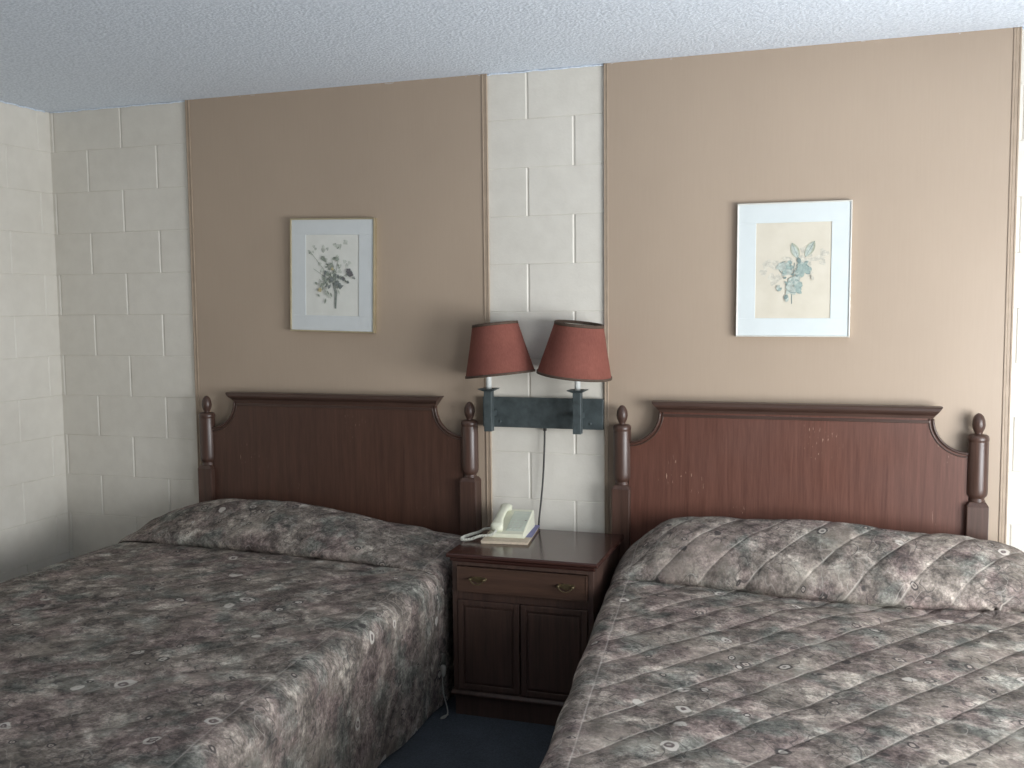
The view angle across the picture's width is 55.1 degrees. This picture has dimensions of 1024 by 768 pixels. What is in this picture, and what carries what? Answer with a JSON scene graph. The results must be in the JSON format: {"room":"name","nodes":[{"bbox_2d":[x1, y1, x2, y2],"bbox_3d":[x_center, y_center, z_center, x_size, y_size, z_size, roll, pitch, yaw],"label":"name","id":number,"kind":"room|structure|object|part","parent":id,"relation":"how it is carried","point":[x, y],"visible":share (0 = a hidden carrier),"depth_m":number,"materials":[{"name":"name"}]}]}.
{"room":"hotel room","nodes":[
{"label":"hotel room","id":0,"kind":"room"},
{"bbox_2d":[0,102,69,582],"bbox_3d":[-3.183,0.136,2.520,0.120,2.574,5.300,1,5,18],"label":"wall","id":1,"kind":"structure","parent":0,"point":[34,529],"depth_m":4.81,"materials":[{"name":"white paint"}]},
{"bbox_2d":[0,101,44,112],"bbox_3d":[-3.138,-1.141,2.388,0.010,0.010,5.261,1,5,18],"label":"trim","id":2,"kind":"structure","parent":1,"relation":"attached to","point":[0,101],"depth_m":4.74,"materials":[{"name":"white paint"}]},
{"bbox_2d":[378,694,554,767],"bbox_3d":[-0.496,1.512,1.756,5.744,0.100,5.540,1,5,18],"label":"floor","id":3,"kind":"structure","parent":0,"point":[457,740],"depth_m":3.58,"materials":[{"name":"blue carpet"}]},
{"bbox_2d":[198,391,481,536],"bbox_3d":[-1.198,0.735,3.413,1.450,1.196,2.428,1,5,18],"label":"headboard","id":4,"kind":"object","parent":3,"relation":"on","point":[388,458],"visible":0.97,"depth_m":4.46,"materials":[{"name":"brown wood"}]},
{"bbox_3d":[-1.452,0.680,4.733,0.076,1.097,0.076,1,5,18],"label":"post","id":5,"kind":"part","parent":4,"relation":"part of","materials":[{"name":"brown wood"}]},
{"bbox_2d":[0,498,469,767],"bbox_3d":[-1.260,0.974,3.350,1.866,0.708,2.472,1,5,18],"label":"bedspread","id":6,"kind":"object","parent":4,"relation":"on","point":[230,632],"visible":0.96,"depth_m":3.24,"materials":[{"name":"grey fabric"}]},
{"bbox_3d":[-0.824,0.068,4.467,1.089,0.044,0.056,1,5,18],"label":"crown rail","id":7,"kind":"part","parent":4,"relation":"part of","materials":[{"name":"brown wood"}]},
{"bbox_3d":[-0.179,0.701,4.317,0.076,1.097,0.076,1,5,18],"label":"post","id":8,"kind":"part","parent":4,"relation":"part of","materials":[{"name":"brown wood"}]},
{"bbox_2d":[440,665,448,718],"bbox_3d":[-0.263,1.190,3.795,0.030,0.204,0.041,0,5,7],"label":"power cord","id":9,"kind":"object","parent":3,"relation":"on","point":[442,667],"visible":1,"depth_m":3.79,"materials":[{"name":"grey plastic"}]},
{"bbox_2d":[446,526,623,725],"bbox_3d":[0.105,0.957,3.936,0.595,0.643,0.500,1,5,18],"label":"nightstand","id":10,"kind":"object","parent":3,"relation":"on","point":[524,616],"visible":0.91,"depth_m":3.74,"materials":[{"name":"brown wood"}]},
{"bbox_3d":[-0.133,0.752,3.745,0.072,0.030,0.024,1,5,18],"label":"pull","id":11,"kind":"part","parent":10,"relation":"part of","materials":[{"name":"gold metal"}]},
{"bbox_3d":[-0.087,1.010,3.778,0.248,0.354,0.019,1,5,18],"label":"door","id":12,"kind":"part","parent":10,"relation":"part of","materials":[{"name":"brown wood"}]},
{"bbox_2d":[481,525,539,544],"bbox_3d":[-0.003,0.620,4.054,0.194,0.010,0.310,0,5,10],"label":"book","id":13,"kind":"object","parent":10,"relation":"on","point":[486,540],"visible":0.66,"depth_m":3.93,"materials":[{"name":"beige paper"}]},
{"bbox_2d":[460,503,534,540],"bbox_3d":[-0.051,0.570,4.053,0.258,0.107,0.302,1,5,18],"label":"telephone","id":14,"kind":"object","parent":13,"relation":"on","point":[509,522],"visible":1,"depth_m":4.04,"materials":[{"name":"beige plastic"}]},
{"bbox_3d":[-0.141,0.607,4.022,0.151,0.040,0.145,-1,5,-6],"label":"coiled cord","id":15,"kind":"part","parent":14,"relation":"part of","materials":[{"name":"white plastic"}]},
{"bbox_3d":[0.035,0.753,3.712,0.515,0.098,0.022,1,5,18],"label":"drawer","id":16,"kind":"part","parent":10,"relation":"part of","materials":[{"name":"brown wood"}]},
{"bbox_3d":[0.160,1.014,3.697,0.260,0.354,0.019,1,5,18],"label":"door","id":17,"kind":"part","parent":10,"relation":"part of","materials":[{"name":"brown wood"}]},
{"bbox_3d":[0.198,0.757,3.637,0.072,0.030,0.024,1,5,18],"label":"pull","id":18,"kind":"part","parent":10,"relation":"part of","materials":[{"name":"gold metal"}]},
{"bbox_2d":[612,400,989,559],"bbox_3d":[0.914,0.752,2.933,1.668,1.196,2.028,1,5,18],"label":"headboard","id":19,"kind":"object","parent":3,"relation":"on","point":[878,466],"visible":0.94,"depth_m":3.84,"materials":[{"name":"brown wood"}]},
{"bbox_3d":[0.462,0.711,4.108,0.076,1.097,0.076,1,5,18],"label":"post","id":20,"kind":"part","parent":19,"relation":"part of","materials":[{"name":"brown wood"}]},
{"bbox_2d":[540,516,1023,767],"bbox_3d":[1.010,0.967,2.827,1.806,0.759,2.051,1,5,18],"label":"bedspread","id":21,"kind":"object","parent":19,"relation":"on","point":[715,641],"visible":1,"depth_m":2.91,"materials":[{"name":"grey fabric"}]},
{"bbox_3d":[1.092,0.099,3.842,1.094,0.044,0.056,1,5,18],"label":"crown rail","id":22,"kind":"part","parent":19,"relation":"part of","materials":[{"name":"brown wood"}]},
{"bbox_3d":[1.739,0.732,3.691,0.076,1.097,0.076,1,5,18],"label":"post","id":23,"kind":"part","parent":19,"relation":"part of","materials":[{"name":"brown wood"}]},
{"bbox_2d":[0,0,1023,112],"bbox_3d":[-0.523,-1.153,1.540,5.744,0.100,5.540,1,5,18],"label":"ceiling","id":24,"kind":"structure","parent":0,"point":[56,55],"depth_m":3.58,"materials":[{"name":"white paint"}]},
{"bbox_2d":[49,27,1023,558],"bbox_3d":[0.331,-0.036,4.211,5.704,2.574,0.128,1,5,18],"label":"wall","id":25,"kind":"structure","parent":0,"point":[915,131],"depth_m":4.18,"materials":[{"name":"beige paint"}]},
{"bbox_2d":[185,100,201,466],"bbox_3d":[-1.524,-0.061,4.751,0.022,2.574,0.012,1,5,18],"label":"trim","id":26,"kind":"structure","parent":25,"relation":"attached to","point":[187,113],"depth_m":4.71,"materials":[{"name":"beige paint"}]},
{"bbox_2d":[290,218,376,332],"bbox_3d":[-0.815,-0.494,4.465,0.428,0.515,0.028,3,5,18],"label":"framed print","id":27,"kind":"object","parent":25,"relation":"attached to","point":[333,261],"visible":1,"depth_m":4.46,"materials":[{"name":"white paper"}]},
{"bbox_2d":[481,74,492,525],"bbox_3d":[-0.105,-0.038,4.288,0.024,2.574,0.012,1,5,18],"label":"trim","id":28,"kind":"structure","parent":25,"relation":"attached to","point":[483,76],"depth_m":4.24,"materials":[{"name":"beige paint"}]},
{"bbox_2d":[50,27,1023,112],"bbox_3d":[0.297,-1.310,4.051,5.480,0.010,0.010,1,5,18],"label":"trim","id":29,"kind":"structure","parent":25,"relation":"attached to","point":[1022,27],"depth_m":4.19,"materials":[{"name":"white paint"}]},
{"bbox_2d":[465,320,611,528],"bbox_3d":[0.111,0.326,4.126,0.626,1.189,0.313,1,5,18],"label":"wall lamp","id":30,"kind":"object","parent":25,"relation":"attached to","point":[576,351],"visible":0.94,"depth_m":4.05,"materials":[{"name":"fabric"}]},
{"bbox_3d":[-0.090,0.112,4.218,0.035,0.175,0.086,1,5,18],"label":"arm","id":31,"kind":"part","parent":30,"relation":"part of","materials":[{"name":"metal"}]},
{"bbox_3d":[-0.051,-0.144,4.134,0.292,0.235,0.294,1,5,18],"label":"lamp shade","id":32,"kind":"part","parent":30,"relation":"part of","materials":[{"name":"fabric"}]},
{"bbox_3d":[0.127,0.549,4.228,0.044,0.728,0.015,-3,5,-32],"label":"cord","id":33,"kind":"part","parent":30,"relation":"part of","materials":[{"name":"black plastic"}]},
{"bbox_3d":[0.130,0.124,4.201,0.535,0.130,0.025,1,5,18],"label":"plate","id":34,"kind":"part","parent":30,"relation":"part of","materials":[{"name":"metal"}]},
{"bbox_3d":[0.255,-0.139,4.039,0.306,0.238,0.308,1,5,18],"label":"lamp shade","id":35,"kind":"part","parent":30,"relation":"part of","materials":[{"name":"fabric"}]},
{"bbox_3d":[0.281,0.118,4.097,0.035,0.175,0.086,1,5,18],"label":"arm","id":36,"kind":"part","parent":30,"relation":"part of","materials":[{"name":"metal"}]},
{"bbox_2d":[604,63,608,532],"bbox_3d":[0.397,-0.030,4.124,0.017,2.574,0.012,1,5,18],"label":"trim","id":37,"kind":"structure","parent":25,"relation":"attached to","point":[606,405],"depth_m":4.09,"materials":[{"name":"beige paint"}]},
{"bbox_2d":[736,200,852,336],"bbox_3d":[1.100,-0.447,3.843,0.430,0.524,0.024,1,5,18],"label":"framed print","id":38,"kind":"object","parent":25,"relation":"attached to","point":[793,277],"visible":1,"depth_m":3.83,"materials":[{"name":"beige paper"}]},
{"bbox_2d":[998,27,1021,543],"bbox_3d":[1.842,-0.006,3.652,0.027,2.574,0.012,1,5,18],"label":"trim","id":39,"kind":"structure","parent":25,"relation":"attached to","point":[1017,44],"depth_m":3.62,"materials":[{"name":"beige paint"}]}
]}

